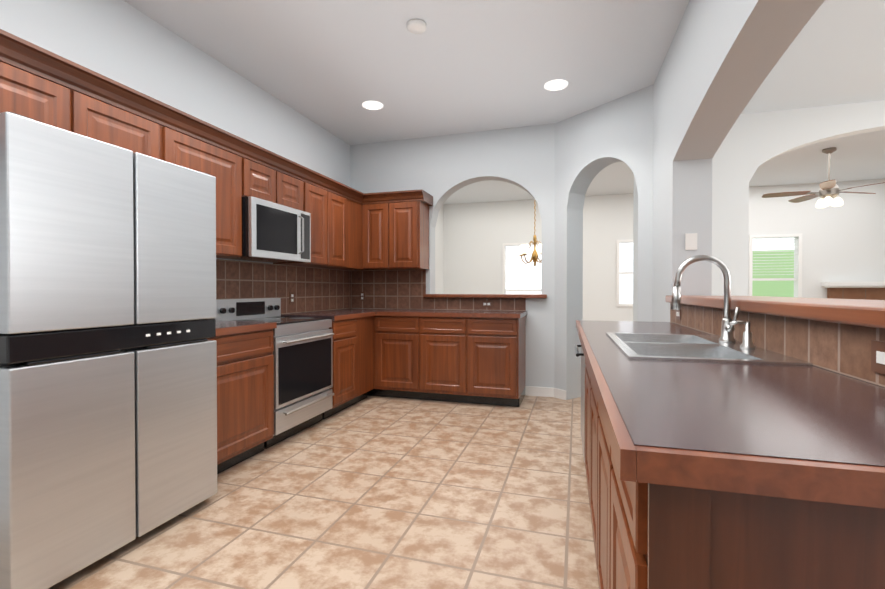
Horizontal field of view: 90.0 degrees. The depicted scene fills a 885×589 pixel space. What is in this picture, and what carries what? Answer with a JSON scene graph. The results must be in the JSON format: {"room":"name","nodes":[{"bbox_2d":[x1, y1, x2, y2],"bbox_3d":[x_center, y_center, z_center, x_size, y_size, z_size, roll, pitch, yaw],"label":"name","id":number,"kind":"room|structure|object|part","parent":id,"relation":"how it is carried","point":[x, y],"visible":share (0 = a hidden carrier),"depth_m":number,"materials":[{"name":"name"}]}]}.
{"room":"kitchen","nodes":[
{"label":"kitchen","id":0,"kind":"room"},
{"bbox_2d":[0,0,443,313],"bbox_3d":[-1.679,-0.357,3.981,0.150,2.950,11.200,0,1,17],"label":"wall","id":1,"kind":"structure","parent":0,"point":[123,42],"depth_m":3.09,"materials":[{"name":"grey paint"}]},
{"bbox_2d":[0,29,79,133],"bbox_3d":[-2.031,-0.886,1.971,0.338,0.450,0.480,0,1,17],"label":"upper cabinet","id":2,"kind":"object","parent":1,"relation":"attached to","point":[38,84],"depth_m":2.01,"materials":[{"name":"brown wood"}]},
{"bbox_2d":[76,65,163,160],"bbox_3d":[-1.892,-0.891,2.430,0.338,0.450,0.480,0,1,17],"label":"upper cabinet","id":3,"kind":"object","parent":1,"relation":"attached to","point":[107,111],"depth_m":2.36,"materials":[{"name":"brown wood"}]},
{"bbox_2d":[164,105,243,257],"bbox_3d":[-1.725,-0.697,2.980,0.338,0.850,0.665,0,1,17],"label":"upper cabinet","id":4,"kind":"object","parent":1,"relation":"attached to","point":[189,142],"depth_m":3.03,"materials":[{"name":"brown wood"}]},
{"bbox_2d":[244,141,279,203],"bbox_3d":[-1.572,-0.927,3.480,0.338,0.400,0.385,0,1,17],"label":"upper cabinet","id":5,"kind":"object","parent":1,"relation":"attached to","point":[261,166],"depth_m":3.44,"materials":[{"name":"brown wood"}]},
{"bbox_2d":[218,196,310,262],"bbox_3d":[-1.460,-0.504,3.651,0.457,0.440,0.750,0,1,17],"label":"over-the-range microwave","id":6,"kind":"object","parent":5,"relation":"attached to","point":[272,232],"visible":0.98,"depth_m":3.49,"materials":[{"name":"silver metal"}]},
{"bbox_2d":[216,259,350,313],"bbox_3d":[-1.565,-0.049,4.080,0.011,0.469,2.949,0,1,17],"label":"backsplash","id":7,"kind":"structure","parent":1,"relation":"attached to","point":[317,289],"depth_m":4.26,"materials":[{"name":"tile"}]},
{"bbox_2d":[289,292,294,303],"bbox_3d":[-1.475,0.034,4.341,0.008,0.115,0.075,0,1,17],"label":"electrical outlet","id":8,"kind":"object","parent":7,"relation":"attached to","point":[291,297],"visible":1,"depth_m":4.33,"materials":[{"name":"brown"}]},
{"bbox_2d":[280,157,307,211],"bbox_3d":[-1.460,-0.931,3.849,0.338,0.400,0.385,0,1,17],"label":"upper cabinet","id":9,"kind":"object","parent":1,"relation":"attached to","point":[293,177],"depth_m":3.83,"materials":[{"name":"brown wood"}]},
{"bbox_2d":[273,169,331,268],"bbox_3d":[-1.347,-0.710,4.224,0.338,0.850,0.395,0,1,17],"label":"upper cabinet","id":10,"kind":"object","parent":1,"relation":"attached to","point":[319,186],"depth_m":4.24,"materials":[{"name":"brown wood"}]},
{"bbox_2d":[332,181,347,268],"bbox_3d":[-1.235,-0.714,4.593,0.338,0.850,0.377,0,1,17],"label":"upper cabinet","id":11,"kind":"object","parent":1,"relation":"attached to","point":[339,192],"depth_m":4.58,"materials":[{"name":"brown wood"}]},
{"bbox_2d":[340,186,371,269],"bbox_3d":[-1.079,-0.719,5.104,0.338,0.850,0.691,0,1,17],"label":"upper cabinet","id":12,"kind":"object","parent":1,"relation":"attached to","point":[352,229],"depth_m":4.95,"materials":[{"name":"brown wood"}]},
{"bbox_2d":[48,395,598,588],"bbox_3d":[2.148,1.190,2.834,8.450,0.120,11.800,0,1,17],"label":"floor","id":13,"kind":"structure","parent":0,"point":[374,492],"depth_m":2.29,"materials":[{"name":"tile"}]},
{"bbox_2d":[0,112,216,588],"bbox_3d":[-1.739,0.244,2.088,0.780,1.784,0.930,0,1,17],"label":"refrigerator","id":14,"kind":"object","parent":13,"relation":"on","point":[108,397],"visible":1,"depth_m":1.81,"materials":[{"name":"grey metal"}]},
{"bbox_3d":[-1.321,0.186,2.139,0.001,0.012,0.242,0,1,17],"label":"panel","id":15,"kind":"part","parent":14,"relation":"part of","materials":[{"name":"white plastic"}]},
{"bbox_2d":[206,329,273,473],"bbox_3d":[-1.597,0.685,2.919,0.628,0.883,0.695,0,1,17],"label":"base cabinet","id":16,"kind":"object","parent":13,"relation":"on","point":[245,395],"visible":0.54,"depth_m":2.88,"materials":[{"name":"brown wood"}]},
{"bbox_2d":[216,321,276,335],"bbox_3d":[-1.590,0.220,2.912,0.642,0.043,0.695,0,1,17],"label":"countertop","id":17,"kind":"structure","parent":16,"relation":"on","point":[226,327],"depth_m":2.93,"materials":[{"name":"laminate"}]},
{"bbox_2d":[211,298,333,448],"bbox_3d":[-1.345,0.578,3.618,0.656,1.083,0.776,0,1,17],"label":"range","id":18,"kind":"object","parent":13,"relation":"on","point":[303,367],"visible":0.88,"depth_m":3.50,"materials":[{"name":"silver metal"}]},
{"bbox_2d":[322,316,373,419],"bbox_3d":[-1.142,0.670,4.415,0.628,0.883,0.853,0,1,17],"label":"base cabinet","id":19,"kind":"object","parent":13,"relation":"on","point":[353,361],"visible":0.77,"depth_m":4.27,"materials":[{"name":"brown wood"}]},
{"bbox_2d":[281,310,374,320],"bbox_3d":[-1.144,0.205,4.380,0.642,0.043,0.795,0,1,17],"label":"countertop","id":20,"kind":"structure","parent":19,"relation":"on","point":[335,315],"depth_m":4.30,"materials":[{"name":"laminate"}]},
{"bbox_2d":[367,316,374,395],"bbox_3d":[-0.926,0.663,5.105,0.640,0.884,0.628,0,1,17],"label":"base cabinet","id":21,"kind":"object","parent":13,"relation":"on","point":[372,392],"depth_m":4.74,"materials":[{"name":"brown wood"}]},
{"bbox_2d":[375,316,418,398],"bbox_3d":[-0.384,0.664,4.940,0.493,0.884,0.628,0,1,17],"label":"base cabinet","id":22,"kind":"object","parent":13,"relation":"on","point":[396,337],"depth_m":4.65,"materials":[{"name":"brown wood"}]},
{"bbox_2d":[419,316,466,402],"bbox_3d":[0.094,0.666,4.795,0.505,0.884,0.628,0,1,17],"label":"base cabinet","id":23,"kind":"object","parent":13,"relation":"on","point":[442,340],"depth_m":4.50,"materials":[{"name":"brown wood"}]},
{"bbox_2d":[467,316,525,406],"bbox_3d":[0.579,0.667,4.647,0.510,0.884,0.628,0,1,17],"label":"base cabinet","id":24,"kind":"object","parent":13,"relation":"on","point":[475,360],"depth_m":4.36,"materials":[{"name":"brown wood"}]},
{"bbox_2d":[337,308,526,317],"bbox_3d":[-0.197,0.200,4.871,2.168,0.043,0.642,0,1,17],"label":"countertop","id":25,"kind":"structure","parent":24,"relation":"on","point":[378,312],"depth_m":4.56,"materials":[{"name":"laminate"}]},
{"bbox_2d":[587,479,595,556],"bbox_3d":[0.900,0.840,1.687,0.644,0.598,0.604,0,1,17],"label":"base cabinet","id":26,"kind":"object","parent":13,"relation":"on","point":[591,483],"depth_m":1.86,"materials":[{"name":"brown wood"}]},
{"bbox_2d":[596,479,599,588],"bbox_3d":[0.785,0.703,1.234,0.641,0.883,0.355,0,1,17],"label":"base cabinet","id":27,"kind":"object","parent":13,"relation":"on","point":[597,480],"depth_m":1.56,"materials":[{"name":"brown wood"}]},
{"bbox_2d":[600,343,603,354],"bbox_3d":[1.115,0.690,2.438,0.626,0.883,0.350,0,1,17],"label":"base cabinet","id":28,"kind":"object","parent":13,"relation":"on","point":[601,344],"depth_m":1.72,"materials":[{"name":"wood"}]},
{"bbox_2d":[574,344,585,461],"bbox_3d":[1.208,0.633,2.902,0.664,0.772,0.614,0,1,17],"label":"dishwasher","id":29,"kind":"object","parent":28,"relation":"in","point":[578,354],"visible":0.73,"depth_m":2.81,"materials":[{"name":"silver metal"}]},
{"bbox_2d":[600,475,884,588],"bbox_3d":[0.660,0.707,0.826,0.641,0.883,0.499,0,1,17],"label":"base cabinet","id":30,"kind":"object","parent":13,"relation":"on","point":[658,533],"depth_m":0.64,"materials":[{"name":"brown wood"}]},
{"bbox_2d":[576,320,884,502],"bbox_3d":[0.947,0.233,1.903,0.722,0.047,2.814,0,1,17],"label":"countertop","id":31,"kind":"structure","parent":30,"relation":"on","point":[788,427],"depth_m":0.80,"materials":[{"name":"brown laminate"}]},
{"bbox_2d":[671,255,739,342],"bbox_3d":[1.115,0.015,1.887,0.249,0.372,0.110,0,1,17],"label":"faucet","id":32,"kind":"object","parent":31,"relation":"on","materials":[{"name":"silver metal"}]},
{"bbox_2d":[604,331,816,366],"bbox_3d":[0.984,0.299,1.823,0.536,0.194,0.883,0,1,17],"label":"sink","id":33,"kind":"object","parent":31,"relation":"in","point":[626,344],"depth_m":1.80,"materials":[{"name":"silver metal"}]},
{"bbox_2d":[728,319,755,346],"bbox_3d":[1.136,0.151,1.678,0.085,0.106,0.048,0,1,17],"label":"faucet","id":34,"kind":"object","parent":31,"relation":"on","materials":[{"name":"silver metal"}]},
{"bbox_2d":[821,282,884,299],"bbox_3d":[6.878,0.439,7.125,1.200,1.288,0.219,0,1,17],"label":"mantel shelf","id":35,"kind":"object","parent":13,"relation":"on","point":[859,290],"visible":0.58,"depth_m":7.15,"materials":[{"name":"white"}]},
{"bbox_2d":[350,123,554,387],"bbox_3d":[0.064,-0.370,5.228,2.460,2.950,0.200,0,1,17],"label":"wall","id":36,"kind":"structure","parent":0,"point":[441,169],"depth_m":4.98,"materials":[{"name":"grey paint"}]},
{"bbox_2d":[364,193,399,269],"bbox_3d":[-0.720,-0.720,5.180,0.345,0.850,0.338,0,1,17],"label":"upper cabinet","id":37,"kind":"object","parent":36,"relation":"attached to","point":[375,204],"depth_m":5.01,"materials":[{"name":"brown wood"}]},
{"bbox_2d":[388,189,431,269],"bbox_3d":[-0.381,-0.719,5.076,0.365,0.850,0.338,0,1,17],"label":"upper cabinet","id":38,"kind":"object","parent":36,"relation":"attached to","point":[408,210],"depth_m":4.92,"materials":[{"name":"brown wood"}]},
{"bbox_2d":[351,269,525,310],"bbox_3d":[-0.110,-0.060,5.173,2.138,0.469,0.011,0,1,17],"label":"backsplash","id":39,"kind":"structure","parent":36,"relation":"attached to","point":[393,289],"depth_m":5.27,"materials":[{"name":"tile"}]},
{"bbox_2d":[359,292,364,300],"bbox_3d":[-0.984,0.023,5.429,0.075,0.115,0.008,0,1,17],"label":"electrical outlet","id":40,"kind":"object","parent":39,"relation":"attached to","point":[361,296],"visible":1,"depth_m":5.43,"materials":[{"name":"brown"}]},
{"bbox_2d":[482,301,491,306],"bbox_3d":[0.499,0.107,4.979,0.115,0.075,0.008,0,1,17],"label":"electrical outlet","id":41,"kind":"object","parent":39,"relation":"attached to","point":[486,303],"visible":1,"depth_m":4.98,"materials":[{"name":"brown"}]},
{"bbox_2d":[423,294,546,297],"bbox_3d":[0.493,0.016,5.096,1.400,0.039,0.330,0,1,17],"label":"sill","id":42,"kind":"structure","parent":36,"relation":"on","point":[485,295],"depth_m":4.93,"materials":[{"name":"brown wood"}]},
{"bbox_2d":[124,0,884,204],"bbox_3d":[2.148,-1.880,2.802,8.450,0.120,11.800,0,1,17],"label":"ceiling","id":43,"kind":"structure","parent":0,"point":[455,67],"depth_m":3.48,"materials":[{"name":"white paint"}]},
{"bbox_2d":[362,101,382,109],"bbox_3d":[-0.677,-1.830,4.288,0.200,0.010,0.200,0,1,17],"label":"recessed light","id":44,"kind":"object","parent":43,"relation":"in","point":[372,105],"visible":1,"depth_m":4.29,"materials":[{"name":"white"}]},
{"bbox_2d":[407,19,425,33],"bbox_3d":[-0.174,-1.805,2.986,0.130,0.034,0.130,0,1,17],"label":"smoke detector","id":45,"kind":"object","parent":43,"relation":"attached to","point":[416,26],"visible":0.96,"depth_m":2.95,"materials":[{"name":"white plastic"}]},
{"bbox_2d":[518,201,541,265],"bbox_3d":[1.466,-1.154,7.010,0.561,1.420,0.539,0,1,17],"label":"dining chandelier","id":46,"kind":"object","parent":43,"relation":"hanging from","point":[522,249],"visible":0.71,"depth_m":6.97,"materials":[{"name":"gold metal"}]},
{"bbox_2d":[544,79,567,90],"bbox_3d":[0.992,-1.826,3.865,0.200,0.010,0.200,0,1,17],"label":"recessed light","id":47,"kind":"object","parent":43,"relation":"in","point":[555,85],"visible":1,"depth_m":3.86,"materials":[{"name":"white"}]},
{"bbox_2d":[762,147,884,207],"bbox_3d":[4.887,-1.484,5.655,1.333,0.730,1.345,0,1,17],"label":"room ceiling fan","id":48,"kind":"object","parent":43,"relation":"hanging from","point":[829,190],"visible":1,"depth_m":5.61,"materials":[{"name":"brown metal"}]},
{"bbox_2d":[525,386,565,399],"bbox_3d":[-0.591,1.093,1.575,3.338,0.100,7.199,0,1,17],"label":"baseboard","id":49,"kind":"structure","parent":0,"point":[545,392],"depth_m":4.80,"materials":[{"name":"white wood"}]},
{"bbox_2d":[554,85,652,399],"bbox_3d":[1.638,-0.361,4.386,0.260,2.950,1.124,0,1,-35],"label":"wall","id":50,"kind":"structure","parent":0,"point":[590,144],"depth_m":4.52,"materials":[{"name":"grey paint"}]},
{"bbox_2d":[444,179,884,320],"bbox_3d":[3.799,-0.402,8.247,8.150,2.950,0.150,0,1,17],"label":"wall","id":51,"kind":"structure","parent":0,"point":[845,242],"depth_m":8.30,"materials":[{"name":"white paint"}]},
{"bbox_2d":[502,242,541,293],"bbox_3d":[1.643,-0.083,8.859,0.870,1.900,0.100,0,1,17],"label":"window","id":52,"kind":"structure","parent":51,"relation":"in","point":[504,245],"depth_m":8.92,"materials":[{"name":"white"}]},
{"bbox_2d":[616,239,632,306],"bbox_3d":[3.499,-0.402,8.291,0.450,1.250,0.100,0,1,17],"label":"window","id":53,"kind":"structure","parent":51,"relation":"in","point":[618,272],"depth_m":8.30,"materials":[{"name":"white"}]},
{"bbox_2d":[749,233,801,296],"bbox_3d":[5.709,-0.260,7.621,0.770,1.540,0.100,0,1,17],"label":"window","id":54,"kind":"structure","parent":51,"relation":"in","point":[751,257],"depth_m":7.59,"materials":[{"name":"white"}]},
{"bbox_2d":[633,0,824,321],"bbox_3d":[1.242,-0.329,1.258,0.437,2.950,7.654,0,1,17],"label":"wall","id":55,"kind":"structure","parent":0,"point":[721,59],"depth_m":2.88,"materials":[{"name":"grey paint"}]},
{"bbox_2d":[685,233,696,249],"bbox_3d":[1.754,-0.373,3.119,0.075,0.115,0.009,0,1,17],"label":"light switch","id":56,"kind":"object","parent":55,"relation":"attached to","point":[690,241],"visible":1,"depth_m":3.12,"materials":[{"name":"white plastic"}]},
{"bbox_2d":[665,295,884,328],"bbox_3d":[1.281,0.052,1.111,0.596,0.049,4.146,0,1,17],"label":"sill","id":57,"kind":"structure","parent":55,"relation":"on","point":[863,312],"depth_m":1.38,"materials":[{"name":"brown wood"}]},
{"bbox_2d":[670,303,884,386],"bbox_3d":[1.079,0.147,1.167,0.112,0.138,4.138,0,1,17],"label":"backsplash","id":58,"kind":"structure","parent":55,"relation":"attached to","point":[843,349],"depth_m":1.37,"materials":[{"name":"tile"}]},
{"bbox_2d":[676,309,680,319],"bbox_3d":[1.554,0.129,2.914,0.010,0.070,0.115,0,1,17],"label":"outlet","id":59,"kind":"object","parent":58,"relation":"attached to","point":[678,314],"visible":0.91,"depth_m":2.90,"materials":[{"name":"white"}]},
{"bbox_2d":[871,340,884,373],"bbox_3d":[1.027,0.149,1.016,0.010,0.075,0.120,0,1,17],"label":"outlet","id":60,"kind":"object","parent":58,"relation":"attached to","point":[877,356],"visible":1,"depth_m":1.05,"materials":[{"name":"brown"}]},
{"bbox_2d":[712,100,884,295],"bbox_3d":[4.440,-0.359,4.185,4.260,2.950,0.150,0,1,17],"label":"wall","id":61,"kind":"structure","parent":0,"point":[750,144],"depth_m":4.50,"materials":[{"name":"white paint"}]},
{"label":"outside","id":62,"kind":"structure","parent":0,"visible":0},
{"bbox_2d":[752,250,793,296],"bbox_3d":[5.940,0.122,8.385,1.870,1.900,0.050,0,1,17],"label":"garden","id":63,"kind":"object","parent":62,"point":[780,265],"visible":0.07,"depth_m":8.28,"materials":[{"name":"green plant"}]}
]}

